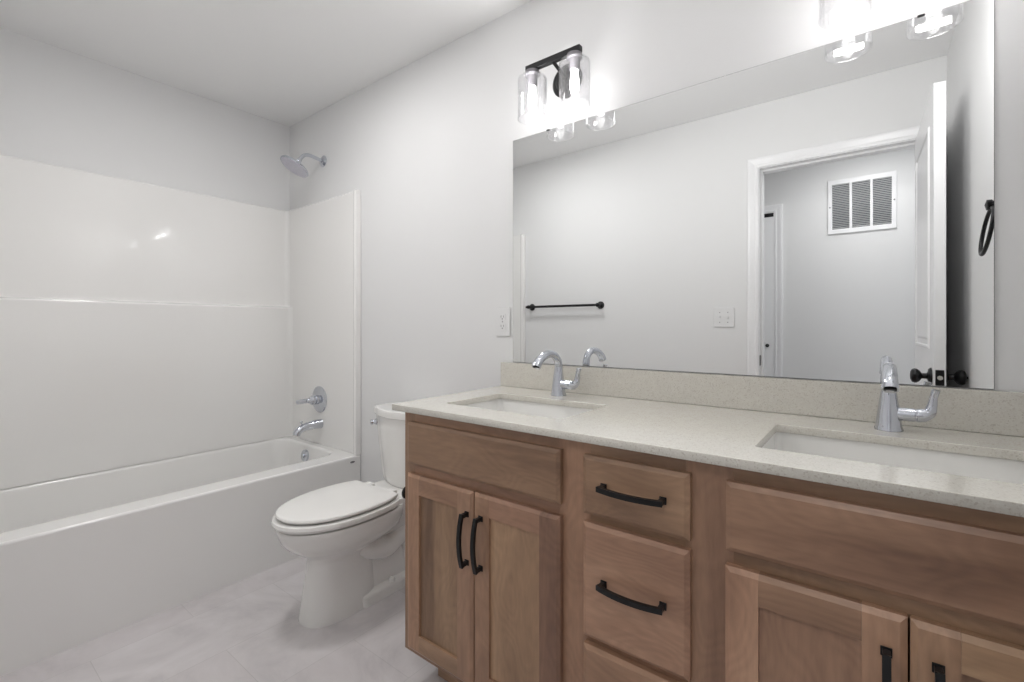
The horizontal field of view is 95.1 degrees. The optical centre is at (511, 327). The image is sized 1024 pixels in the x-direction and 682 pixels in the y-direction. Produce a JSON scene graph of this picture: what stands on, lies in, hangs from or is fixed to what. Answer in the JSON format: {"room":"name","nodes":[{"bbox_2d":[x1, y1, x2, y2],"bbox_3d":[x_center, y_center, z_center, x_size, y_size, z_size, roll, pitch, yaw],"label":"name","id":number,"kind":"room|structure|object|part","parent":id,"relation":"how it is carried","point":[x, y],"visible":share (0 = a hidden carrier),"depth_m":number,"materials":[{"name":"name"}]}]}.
{"room":"bathroom","nodes":[
{"label":"bathroom","id":0,"kind":"room"},
{"bbox_2d":[0,27,289,210],"bbox_3d":[-1.971,-0.089,2.481,0.120,2.440,1.547,0,0,38],"label":"wall","id":1,"kind":"structure","parent":0,"point":[59,106],"depth_m":2.40,"materials":[{"name":"paint"}]},
{"bbox_2d":[0,557,447,681],"bbox_3d":[-0.504,1.181,0.618,4.720,0.100,2.940,0,0,38],"label":"floor","id":2,"kind":"structure","parent":0,"point":[249,629],"depth_m":1.65,"materials":[{"name":"tile"}]},
{"bbox_2d":[0,436,360,676],"bbox_3d":[-1.611,0.915,2.203,0.785,0.433,1.541,0,0,38],"label":"bathtub","id":3,"kind":"object","parent":2,"relation":"on","point":[84,558],"visible":0.89,"depth_m":1.92,"materials":[{"name":"white plastic"}]},
{"bbox_2d":[0,154,360,489],"bbox_3d":[-1.611,-0.027,2.203,0.783,1.448,1.541,0,0,38],"label":"shower surround","id":4,"kind":"object","parent":3,"relation":"on","point":[140,322],"visible":1,"depth_m":2.47,"materials":[{"name":"white plastic"}]},
{"bbox_2d":[293,419,322,435],"bbox_3d":[-1.191,0.583,2.725,0.056,0.084,0.169,0,0,38],"label":"tub spout","id":5,"kind":"object","parent":4,"relation":"attached to","point":[315,424],"visible":1,"depth_m":2.71,"materials":[{"name":"silver metal"}]},
{"bbox_2d":[296,386,326,411],"bbox_3d":[-1.183,0.431,2.755,0.156,0.156,0.113,0,0,38],"label":"shower valve","id":6,"kind":"object","parent":4,"relation":"attached to","point":[318,399],"visible":1,"depth_m":2.76,"materials":[{"name":"silver metal"}]},
{"bbox_3d":[-1.208,0.431,2.753,0.120,0.056,0.057,0,0,-18],"label":"valve handle","id":7,"kind":"part","parent":6,"relation":"part of","materials":[{"name":"silver metal"}]},
{"bbox_3d":[-1.143,-0.027,2.794,0.766,1.448,0.034,0,0,38],"label":"panel","id":8,"kind":"part","parent":4,"relation":"part of","materials":[{"name":"white plastic"}]},
{"bbox_2d":[271,403,404,628],"bbox_3d":[-0.638,0.753,1.961,0.382,0.757,0.702,0,0,36],"label":"toilet","id":9,"kind":"object","parent":2,"relation":"on","point":[350,535],"visible":0.91,"depth_m":1.83,"materials":[{"name":"white ceramic"}]},
{"bbox_3d":[-0.712,0.694,1.859,0.350,0.021,0.424,0,0,36],"label":"seat lid","id":10,"kind":"part","parent":9,"relation":"part of","materials":[{"name":"plastic"}]},
{"bbox_3d":[-0.648,0.443,2.192,0.030,0.029,0.029,0,0,-30],"label":"flush lever","id":11,"kind":"part","parent":9,"relation":"part of","materials":[{"name":"silver metal"}]},
{"bbox_3d":[-0.488,0.392,2.166,0.382,0.036,0.195,0,0,36],"label":"tank lid","id":12,"kind":"part","parent":9,"relation":"part of","materials":[{"name":"white ceramic"}]},
{"bbox_3d":[-0.488,0.567,2.165,0.364,0.312,0.174,0,0,36],"label":"tank","id":13,"kind":"part","parent":9,"relation":"part of","materials":[{"name":"white ceramic"}]},
{"bbox_2d":[405,412,1023,681],"bbox_3d":[0.389,0.697,1.240,1.448,0.867,0.618,0,0,38],"label":"vanity cabinet","id":14,"kind":"object","parent":2,"relation":"on","point":[529,557],"visible":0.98,"depth_m":0.94,"materials":[{"name":"brown wood"}]},
{"bbox_3d":[-0.210,0.721,1.374,0.174,0.438,0.010,0,0,38],"label":"door","id":15,"kind":"part","parent":14,"relation":"part of","materials":[{"name":"brown wood"}]},
{"bbox_3d":[-0.212,0.963,1.372,0.161,0.057,0.019,0,0,38],"label":"door rail","id":16,"kind":"part","parent":14,"relation":"part of","materials":[{"name":"brown wood"}]},
{"bbox_3d":[-0.087,0.997,1.301,0.525,0.032,0.019,0,0,38],"label":"rail","id":17,"kind":"part","parent":14,"relation":"part of","materials":[{"name":"brown wood"}]},
{"bbox_3d":[-0.212,0.480,1.372,0.161,0.057,0.019,0,0,38],"label":"door rail","id":18,"kind":"part","parent":14,"relation":"part of","materials":[{"name":"brown wood"}]},
{"bbox_3d":[-0.135,0.582,1.278,0.015,0.148,0.037,0,0,38],"label":"handle","id":19,"kind":"part","parent":14,"relation":"part of","materials":[{"name":"black metal"}]},
{"bbox_3d":[-0.095,0.582,1.247,0.015,0.148,0.037,0,0,38],"label":"handle","id":20,"kind":"part","parent":14,"relation":"part of","materials":[{"name":"black metal"}]},
{"bbox_3d":[-0.087,0.282,1.301,0.525,0.038,0.019,0,0,38],"label":"rail","id":21,"kind":"part","parent":14,"relation":"part of","materials":[{"name":"brown wood"}]},
{"bbox_3d":[-0.087,0.436,1.301,0.525,0.046,0.019,0,0,38],"label":"rail","id":22,"kind":"part","parent":14,"relation":"part of","materials":[{"name":"brown wood"}]},
{"bbox_3d":[0.010,0.721,1.204,0.174,0.438,0.010,0,0,38],"label":"door","id":23,"kind":"part","parent":14,"relation":"part of","materials":[{"name":"brown wood"}]},
{"bbox_3d":[0.008,0.480,1.202,0.161,0.057,0.019,0,0,38],"label":"door rail","id":24,"kind":"part","parent":14,"relation":"part of","materials":[{"name":"brown wood"}]},
{"bbox_3d":[0.261,0.857,1.007,0.239,0.268,0.019,0,0,38],"label":"drawer","id":25,"kind":"part","parent":14,"relation":"part of","materials":[{"name":"brown wood"}]},
{"bbox_3d":[0.245,0.569,0.984,0.148,0.015,0.037,0,0,38],"label":"handle","id":26,"kind":"part","parent":14,"relation":"part of","materials":[{"name":"black metal"}]},
{"bbox_3d":[0.245,0.354,0.984,0.148,0.015,0.037,0,0,38],"label":"handle","id":27,"kind":"part","parent":14,"relation":"part of","materials":[{"name":"black metal"}]},
{"bbox_3d":[0.261,0.575,1.007,0.239,0.260,0.019,0,0,38],"label":"drawer","id":28,"kind":"part","parent":14,"relation":"part of","materials":[{"name":"brown wood"}]},
{"bbox_3d":[0.261,0.359,1.007,0.239,0.134,0.019,0,0,38],"label":"drawer","id":29,"kind":"part","parent":14,"relation":"part of","materials":[{"name":"brown wood"}]},
{"bbox_3d":[0.273,0.282,1.022,0.215,0.038,0.019,0,0,38],"label":"rail","id":30,"kind":"part","parent":14,"relation":"part of","materials":[{"name":"brown wood"}]},
{"bbox_3d":[0.273,0.436,1.022,0.215,0.040,0.019,0,0,38],"label":"rail","id":31,"kind":"part","parent":14,"relation":"part of","materials":[{"name":"brown wood"}]},
{"bbox_3d":[0.273,0.716,1.022,0.215,0.040,0.019,0,0,38],"label":"rail","id":32,"kind":"part","parent":14,"relation":"part of","materials":[{"name":"brown wood"}]},
{"bbox_2d":[392,386,1023,517],"bbox_3d":[0.379,0.253,1.268,1.503,0.019,0.588,0,0,38],"label":"countertop","id":33,"kind":"structure","parent":14,"relation":"on","point":[720,436],"depth_m":1.06,"materials":[{"name":"stone"}]},
{"bbox_2d":[463,399,591,418],"bbox_3d":[0.042,0.338,1.480,0.466,0.150,0.311,0,0,38],"label":"undermount sink","id":34,"kind":"object","parent":33,"relation":"in","point":[514,406],"visible":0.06,"depth_m":1.63,"materials":[{"name":"white ceramic"}]},
{"bbox_2d":[532,350,580,395],"bbox_3d":[0.152,0.161,1.601,0.119,0.164,0.181,0,0,38],"label":"sink faucet","id":35,"kind":"object","parent":33,"relation":"on","point":[559,384],"visible":1,"depth_m":1.64,"materials":[{"name":"silver metal"}]},
{"bbox_3d":[0.123,0.119,1.616,0.031,0.079,0.170,0,0,38],"label":"spout","id":36,"kind":"part","parent":35,"relation":"part of","materials":[{"name":"silver metal"}]},
{"bbox_2d":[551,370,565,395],"bbox_3d":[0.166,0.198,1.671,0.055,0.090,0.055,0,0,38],"label":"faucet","id":37,"kind":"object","parent":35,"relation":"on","point":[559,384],"depth_m":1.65,"materials":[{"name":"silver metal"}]},
{"bbox_3d":[0.222,0.179,1.627,0.041,0.078,0.031,0,0,38],"label":"lever handle","id":38,"kind":"part","parent":35,"relation":"part of","materials":[{"name":"silver metal"}]},
{"bbox_2d":[762,432,1023,484],"bbox_3d":[0.751,0.338,0.932,0.466,0.150,0.311,0,0,38],"label":"undermount sink","id":39,"kind":"object","parent":33,"relation":"in","point":[997,469],"visible":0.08,"depth_m":1.03,"materials":[{"name":"white ceramic"}]},
{"bbox_2d":[874,362,940,431],"bbox_3d":[0.878,0.161,1.040,0.119,0.164,0.181,0,0,38],"label":"sink faucet","id":40,"kind":"object","parent":33,"relation":"on","point":[889,418],"visible":1,"depth_m":1.08,"materials":[{"name":"silver metal"}]},
{"bbox_3d":[0.850,0.119,1.055,0.031,0.079,0.170,0,0,38],"label":"spout","id":41,"kind":"part","parent":40,"relation":"part of","materials":[{"name":"silver metal"}]},
{"bbox_3d":[0.948,0.179,1.066,0.041,0.078,0.031,0,0,38],"label":"lever handle","id":42,"kind":"part","parent":40,"relation":"part of","materials":[{"name":"silver metal"}]},
{"bbox_3d":[0.512,0.480,0.812,0.151,0.057,0.019,0,0,38],"label":"door rail","id":43,"kind":"part","parent":14,"relation":"part of","materials":[{"name":"brown wood"}]},
{"bbox_3d":[0.514,0.721,0.814,0.163,0.438,0.010,0,0,38],"label":"door","id":44,"kind":"part","parent":14,"relation":"part of","materials":[{"name":"brown wood"}]},
{"bbox_3d":[0.613,0.282,0.759,0.465,0.038,0.019,0,0,38],"label":"rail","id":45,"kind":"part","parent":14,"relation":"part of","materials":[{"name":"brown wood"}]},
{"bbox_3d":[0.613,0.436,0.759,0.465,0.046,0.019,0,0,38],"label":"rail","id":46,"kind":"part","parent":14,"relation":"part of","materials":[{"name":"brown wood"}]},
{"bbox_3d":[0.580,0.578,0.725,0.015,0.148,0.037,0,0,38],"label":"handle","id":47,"kind":"part","parent":14,"relation":"part of","materials":[{"name":"black metal"}]},
{"bbox_3d":[0.628,0.578,0.688,0.015,0.148,0.037,0,0,38],"label":"handle","id":48,"kind":"part","parent":14,"relation":"part of","materials":[{"name":"black metal"}]},
{"bbox_3d":[0.708,0.721,0.664,0.117,0.438,0.010,0,0,38],"label":"door","id":49,"kind":"part","parent":14,"relation":"part of","materials":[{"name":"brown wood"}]},
{"bbox_3d":[0.706,0.480,0.662,0.105,0.057,0.019,0,0,38],"label":"door rail","id":50,"kind":"part","parent":14,"relation":"part of","materials":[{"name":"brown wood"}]},
{"bbox_2d":[0,0,530,126],"bbox_3d":[-0.504,-1.359,0.618,4.720,0.100,2.940,0,0,38],"label":"ceiling","id":51,"kind":"structure","parent":0,"point":[285,62],"depth_m":2.11,"materials":[{"name":"paint"}]},
{"bbox_2d":[290,0,1023,482],"bbox_3d":[-0.111,-0.089,2.097,3.534,2.440,0.120,0,0,38],"label":"wall","id":52,"kind":"structure","parent":0,"point":[427,145],"depth_m":2.01,"materials":[{"name":"paint"}]},
{"bbox_2d":[280,153,326,177],"bbox_3d":[-1.210,-0.949,2.713,0.167,0.158,0.248,0,0,38],"label":"shower","id":53,"kind":"object","parent":52,"relation":"attached to","point":[293,165],"visible":1,"depth_m":2.68,"materials":[{"name":"silver metal"}]},
{"bbox_3d":[-1.178,-0.984,2.744,0.021,0.060,0.156,0,0,38],"label":"shower arm","id":54,"kind":"part","parent":53,"relation":"part of","materials":[{"name":"silver metal"}]},
{"bbox_2d":[496,307,509,335],"bbox_3d":[-0.038,-0.023,1.959,0.076,0.120,0.008,0,0,38],"label":"outlet","id":55,"kind":"object","parent":52,"relation":"attached to","point":[502,313],"visible":1,"depth_m":1.96,"materials":[{"name":"white plastic"}]},
{"bbox_2d":[499,314,505,320],"bbox_3d":[-0.040,-0.042,1.957,0.034,0.029,0.002,0,0,38],"label":"receptacle","id":56,"kind":"object","parent":55,"relation":"attached to","point":[502,317],"depth_m":1.96,"materials":[{"name":"white plastic"}]},
{"bbox_2d":[499,323,505,329],"bbox_3d":[-0.040,-0.003,1.957,0.034,0.029,0.002,0,0,38],"label":"receptacle","id":57,"kind":"object","parent":55,"relation":"attached to","point":[502,326],"depth_m":1.96,"materials":[{"name":"white plastic"}]},
{"bbox_2d":[518,44,589,110],"bbox_3d":[0.162,-0.883,1.708,0.291,0.217,0.160,0,0,38],"label":"vanity light","id":58,"kind":"object","parent":52,"relation":"attached to","point":[567,81],"visible":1,"depth_m":1.73,"materials":[{"name":"black metal"}]},
{"bbox_2d":[525,68,539,87],"bbox_3d":[0.076,-0.925,1.744,0.056,0.060,0.056,0,0,38],"label":"socket","id":59,"kind":"object","parent":58,"relation":"attached to","point":[531,74],"depth_m":1.73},
{"bbox_3d":[0.076,-0.851,1.744,0.033,0.087,0.033,0,0,38],"label":"light bulb","id":60,"kind":"part","parent":58,"relation":"part of","materials":[{"name":"white glass"}]},
{"bbox_3d":[0.176,-0.943,1.726,0.013,0.044,0.097,0,0,38],"label":"arm","id":61,"kind":"part","parent":58,"relation":"part of","materials":[{"name":"black metal"}]},
{"bbox_2d":[566,50,582,71],"bbox_3d":[0.218,-0.925,1.634,0.056,0.060,0.056,0,0,38],"label":"socket","id":62,"kind":"object","parent":58,"relation":"attached to","point":[574,57],"depth_m":1.62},
{"bbox_3d":[0.218,-0.851,1.634,0.033,0.087,0.033,0,0,38],"label":"light bulb","id":63,"kind":"part","parent":58,"relation":"part of","materials":[{"name":"white glass"}]},
{"bbox_2d":[513,0,994,389],"bbox_3d":[0.556,-0.312,1.500,1.392,0.911,0.008,0,0,38],"label":"wall mirror","id":64,"kind":"object","parent":52,"relation":"attached to","point":[825,212],"visible":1,"depth_m":1.33,"materials":[{"name":"silver glass"}]},
{"bbox_2d":[501,362,1023,436],"bbox_3d":[0.553,0.194,1.494,1.503,0.098,0.019,0,0,38],"label":"backsplash","id":65,"kind":"structure","parent":52,"relation":"attached to","point":[971,410],"depth_m":1.31,"materials":[{"name":"stone"}]}
]}

